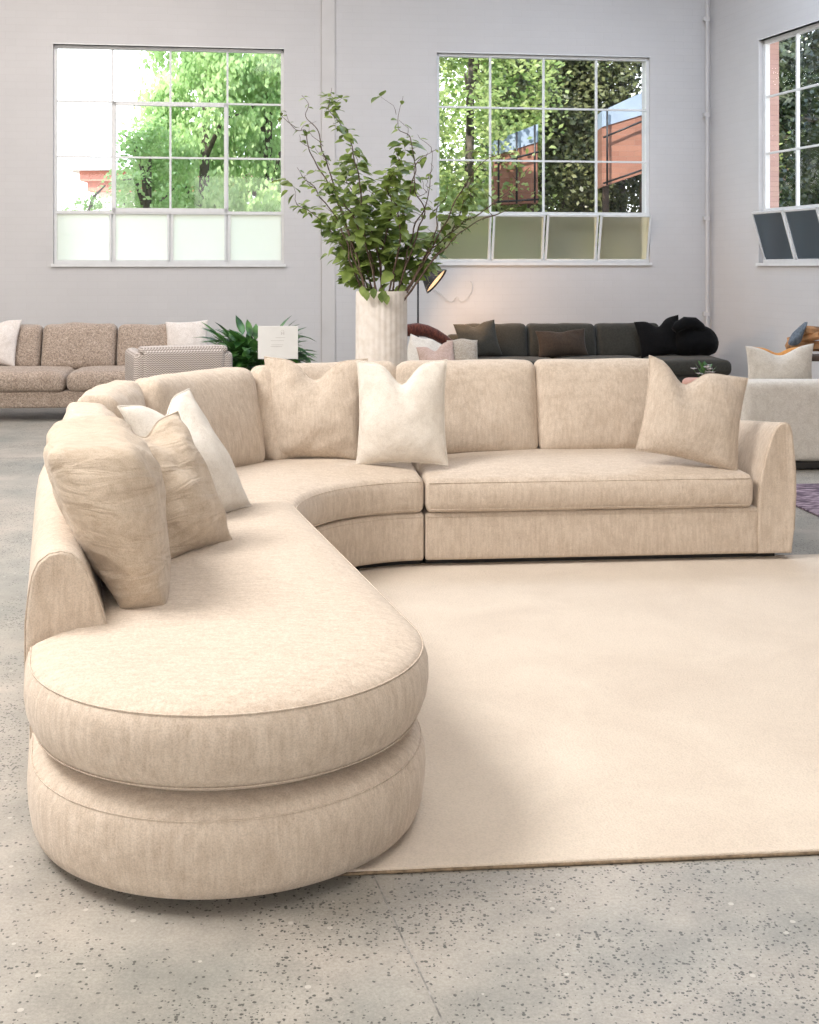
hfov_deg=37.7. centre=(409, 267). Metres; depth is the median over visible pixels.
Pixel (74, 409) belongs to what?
cushion
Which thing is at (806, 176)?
tree
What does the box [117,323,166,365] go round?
cushion
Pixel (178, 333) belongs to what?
throw pillow
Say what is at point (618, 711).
rug
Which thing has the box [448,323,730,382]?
sofa
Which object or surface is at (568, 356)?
seat cushion
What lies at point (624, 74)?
tree
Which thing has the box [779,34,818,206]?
tree
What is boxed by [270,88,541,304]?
branch arrangement
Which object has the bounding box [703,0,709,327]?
pipe
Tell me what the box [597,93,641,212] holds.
shed
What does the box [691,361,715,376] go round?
plant
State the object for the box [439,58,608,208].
tree
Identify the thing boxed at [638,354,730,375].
seat cushion
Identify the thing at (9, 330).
throw pillow
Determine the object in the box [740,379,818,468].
sofa
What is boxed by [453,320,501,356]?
throw pillow
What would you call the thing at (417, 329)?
throw
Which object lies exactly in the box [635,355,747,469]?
throw pillow
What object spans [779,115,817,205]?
bush
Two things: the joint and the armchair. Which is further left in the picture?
the armchair
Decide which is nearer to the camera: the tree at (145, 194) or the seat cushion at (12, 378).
the seat cushion at (12, 378)
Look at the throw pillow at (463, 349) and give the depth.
11.28 m
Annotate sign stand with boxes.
[258,326,297,358]
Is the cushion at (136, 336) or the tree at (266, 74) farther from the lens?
the tree at (266, 74)
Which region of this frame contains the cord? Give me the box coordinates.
[433,281,471,301]
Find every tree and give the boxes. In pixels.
[98,109,193,210]
[130,51,272,211]
[200,53,280,211]
[439,57,573,255]
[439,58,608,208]
[463,58,634,256]
[541,60,641,252]
[779,29,818,191]
[779,29,818,206]
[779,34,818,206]
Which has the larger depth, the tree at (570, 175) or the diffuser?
the tree at (570, 175)
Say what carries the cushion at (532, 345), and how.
on the sofa at (518, 341)
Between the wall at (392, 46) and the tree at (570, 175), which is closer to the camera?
the wall at (392, 46)
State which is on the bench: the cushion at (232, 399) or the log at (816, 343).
the log at (816, 343)
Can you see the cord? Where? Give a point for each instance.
(470, 281)
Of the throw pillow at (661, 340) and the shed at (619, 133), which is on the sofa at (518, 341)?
the throw pillow at (661, 340)
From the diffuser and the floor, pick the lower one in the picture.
the floor
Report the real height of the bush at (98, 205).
2.957 m
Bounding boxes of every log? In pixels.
[785,341,818,350]
[787,331,818,341]
[800,325,818,334]
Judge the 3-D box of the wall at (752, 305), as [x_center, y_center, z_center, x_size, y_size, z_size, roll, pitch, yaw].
[6.547,-1.600,5.565,0.132,6.200,20.020,0,0,-16]
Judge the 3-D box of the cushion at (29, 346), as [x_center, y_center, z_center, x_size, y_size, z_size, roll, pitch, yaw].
[-4.152,0.803,12.331,0.735,0.473,0.318,0,0,-4]
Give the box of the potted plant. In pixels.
[194,316,316,370]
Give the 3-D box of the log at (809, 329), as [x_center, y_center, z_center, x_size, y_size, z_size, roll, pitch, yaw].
[4.057,0.628,11.953,0.347,0.120,0.144,0,0,-14]
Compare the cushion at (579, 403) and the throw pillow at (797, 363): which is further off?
the throw pillow at (797, 363)
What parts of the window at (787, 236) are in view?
frosted pane, hopper sash, hopper sash, frosted pane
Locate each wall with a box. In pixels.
[0,0,709,362]
[710,0,818,378]
[770,42,778,207]
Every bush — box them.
[60,185,106,210]
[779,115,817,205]
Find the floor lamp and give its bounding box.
[417,269,446,336]
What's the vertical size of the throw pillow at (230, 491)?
0.508 m
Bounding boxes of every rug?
[338,554,818,875]
[796,483,818,516]
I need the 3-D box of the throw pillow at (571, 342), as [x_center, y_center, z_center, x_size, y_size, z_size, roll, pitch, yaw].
[1.744,0.860,13.727,0.594,0.329,0.170,0,0,-4]
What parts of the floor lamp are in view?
lamp shade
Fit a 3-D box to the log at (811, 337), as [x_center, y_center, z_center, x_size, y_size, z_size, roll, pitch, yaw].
[3.922,0.698,11.955,0.312,0.167,0.133,0,0,20]
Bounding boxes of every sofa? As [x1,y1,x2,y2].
[0,322,166,407]
[23,358,795,899]
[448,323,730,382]
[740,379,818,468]
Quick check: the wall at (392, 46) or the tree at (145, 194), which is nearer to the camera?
the wall at (392, 46)
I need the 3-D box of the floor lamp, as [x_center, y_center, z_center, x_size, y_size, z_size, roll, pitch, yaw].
[0.184,0.735,13.578,0.475,1.531,0.344,0,0,0]
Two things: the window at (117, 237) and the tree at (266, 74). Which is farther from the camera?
the tree at (266, 74)
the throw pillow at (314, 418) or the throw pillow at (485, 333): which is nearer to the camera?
the throw pillow at (314, 418)
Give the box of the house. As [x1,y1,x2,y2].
[65,126,258,210]
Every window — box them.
[51,43,285,266]
[435,51,651,264]
[751,19,818,265]
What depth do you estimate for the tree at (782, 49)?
19.01 m
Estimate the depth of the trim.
14.52 m
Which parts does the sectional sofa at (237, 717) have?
rail, arm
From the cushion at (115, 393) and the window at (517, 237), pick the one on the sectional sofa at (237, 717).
the cushion at (115, 393)
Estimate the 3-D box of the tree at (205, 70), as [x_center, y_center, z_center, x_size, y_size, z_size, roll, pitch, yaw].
[-3.473,-1.903,19.996,2.382,7.029,2.284,0,0,-13]
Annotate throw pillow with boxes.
[0,320,21,365]
[117,388,251,512]
[135,411,232,558]
[165,320,207,344]
[264,356,367,459]
[356,359,447,464]
[407,334,440,360]
[416,340,453,359]
[447,339,477,359]
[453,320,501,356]
[535,329,587,356]
[634,315,679,357]
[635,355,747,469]
[745,343,813,378]
[750,346,797,354]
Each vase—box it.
[355,291,406,365]
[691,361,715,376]
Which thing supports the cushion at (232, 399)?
on the sectional sofa at (237, 717)
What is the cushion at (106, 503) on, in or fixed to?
on the sectional sofa at (237, 717)
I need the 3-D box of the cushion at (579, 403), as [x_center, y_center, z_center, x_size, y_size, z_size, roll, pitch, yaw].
[1.083,0.768,6.748,0.772,0.507,0.295,0,0,-6]
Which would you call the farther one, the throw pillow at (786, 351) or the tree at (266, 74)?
the tree at (266, 74)
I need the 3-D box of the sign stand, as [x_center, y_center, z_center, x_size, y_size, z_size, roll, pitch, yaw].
[-1.085,0.989,9.912,0.258,1.022,0.258,0,0,45]
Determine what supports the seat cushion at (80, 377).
on the sofa at (56, 364)
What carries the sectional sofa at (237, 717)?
on the floor
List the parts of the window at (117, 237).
frosted pane, hopper sash, hopper sash, frosted pane, vent sash, hopper sash, frosted pane, hopper sash, frosted pane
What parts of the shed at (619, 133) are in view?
post, rail, rail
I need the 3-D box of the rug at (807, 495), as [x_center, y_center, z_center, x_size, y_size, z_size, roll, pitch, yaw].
[3.610,1.492,7.320,2.300,0.014,2.100,0,0,-7]
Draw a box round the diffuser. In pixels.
[426,271,443,290]
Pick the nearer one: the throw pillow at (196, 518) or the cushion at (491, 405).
the throw pillow at (196, 518)
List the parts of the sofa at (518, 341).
frame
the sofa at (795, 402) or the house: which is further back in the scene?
the house
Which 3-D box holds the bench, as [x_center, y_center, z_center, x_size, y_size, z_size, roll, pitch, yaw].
[4.099,1.185,11.991,0.750,0.630,0.400,0,0,10]
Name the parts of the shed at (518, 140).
post, rail, rail, post, post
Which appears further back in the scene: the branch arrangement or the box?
the box
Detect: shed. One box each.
[491,124,538,211]
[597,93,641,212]
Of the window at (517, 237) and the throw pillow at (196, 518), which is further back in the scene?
the window at (517, 237)
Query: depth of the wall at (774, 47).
14.15 m
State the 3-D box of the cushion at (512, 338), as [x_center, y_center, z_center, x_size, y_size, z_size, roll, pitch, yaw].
[0.981,0.846,13.927,0.758,0.407,0.289,0,0,-8]
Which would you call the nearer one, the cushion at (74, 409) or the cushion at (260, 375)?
the cushion at (74, 409)
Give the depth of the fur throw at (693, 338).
13.75 m
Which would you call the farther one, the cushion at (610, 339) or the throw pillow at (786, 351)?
the cushion at (610, 339)
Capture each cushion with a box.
[0,324,42,365]
[0,366,74,391]
[41,322,117,369]
[43,416,170,608]
[63,402,116,419]
[67,365,124,390]
[77,380,145,419]
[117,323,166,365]
[135,367,264,466]
[250,361,395,459]
[396,359,537,453]
[466,323,527,355]
[478,356,551,364]
[526,323,595,357]
[534,358,663,448]
[552,355,637,358]
[594,323,658,356]
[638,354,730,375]
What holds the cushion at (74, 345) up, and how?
on the sofa at (56, 364)
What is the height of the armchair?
0.853 m
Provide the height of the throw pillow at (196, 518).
0.484 m
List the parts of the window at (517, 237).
hopper sash, frosted pane, frosted pane, hopper sash, hopper sash, frosted pane, hopper sash, frosted pane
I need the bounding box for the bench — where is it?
[812,354,818,360]
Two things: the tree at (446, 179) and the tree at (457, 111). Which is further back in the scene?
the tree at (457, 111)
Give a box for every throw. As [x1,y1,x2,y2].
[407,323,451,343]
[671,317,718,355]
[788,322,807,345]
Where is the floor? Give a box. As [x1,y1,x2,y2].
[0,408,818,1023]
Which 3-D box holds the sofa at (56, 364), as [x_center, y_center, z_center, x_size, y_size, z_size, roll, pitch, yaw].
[-3.393,1.031,12.188,2.580,0.937,1.027,0,0,-4]
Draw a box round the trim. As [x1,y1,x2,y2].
[322,0,335,362]
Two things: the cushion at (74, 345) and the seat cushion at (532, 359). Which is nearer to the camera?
the cushion at (74, 345)
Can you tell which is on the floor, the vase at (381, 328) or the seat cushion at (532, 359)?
the vase at (381, 328)
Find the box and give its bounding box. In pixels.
[682,377,697,383]
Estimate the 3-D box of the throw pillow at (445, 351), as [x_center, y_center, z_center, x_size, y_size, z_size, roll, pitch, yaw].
[0.259,0.891,11.251,0.422,0.429,0.162,0,0,9]
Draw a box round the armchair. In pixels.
[125,345,232,380]
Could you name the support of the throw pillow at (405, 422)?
on the sectional sofa at (237, 717)
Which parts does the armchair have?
arm, rail, arm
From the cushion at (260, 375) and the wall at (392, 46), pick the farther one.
the wall at (392, 46)
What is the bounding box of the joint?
[373,875,444,1023]
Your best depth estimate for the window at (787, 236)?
13.58 m

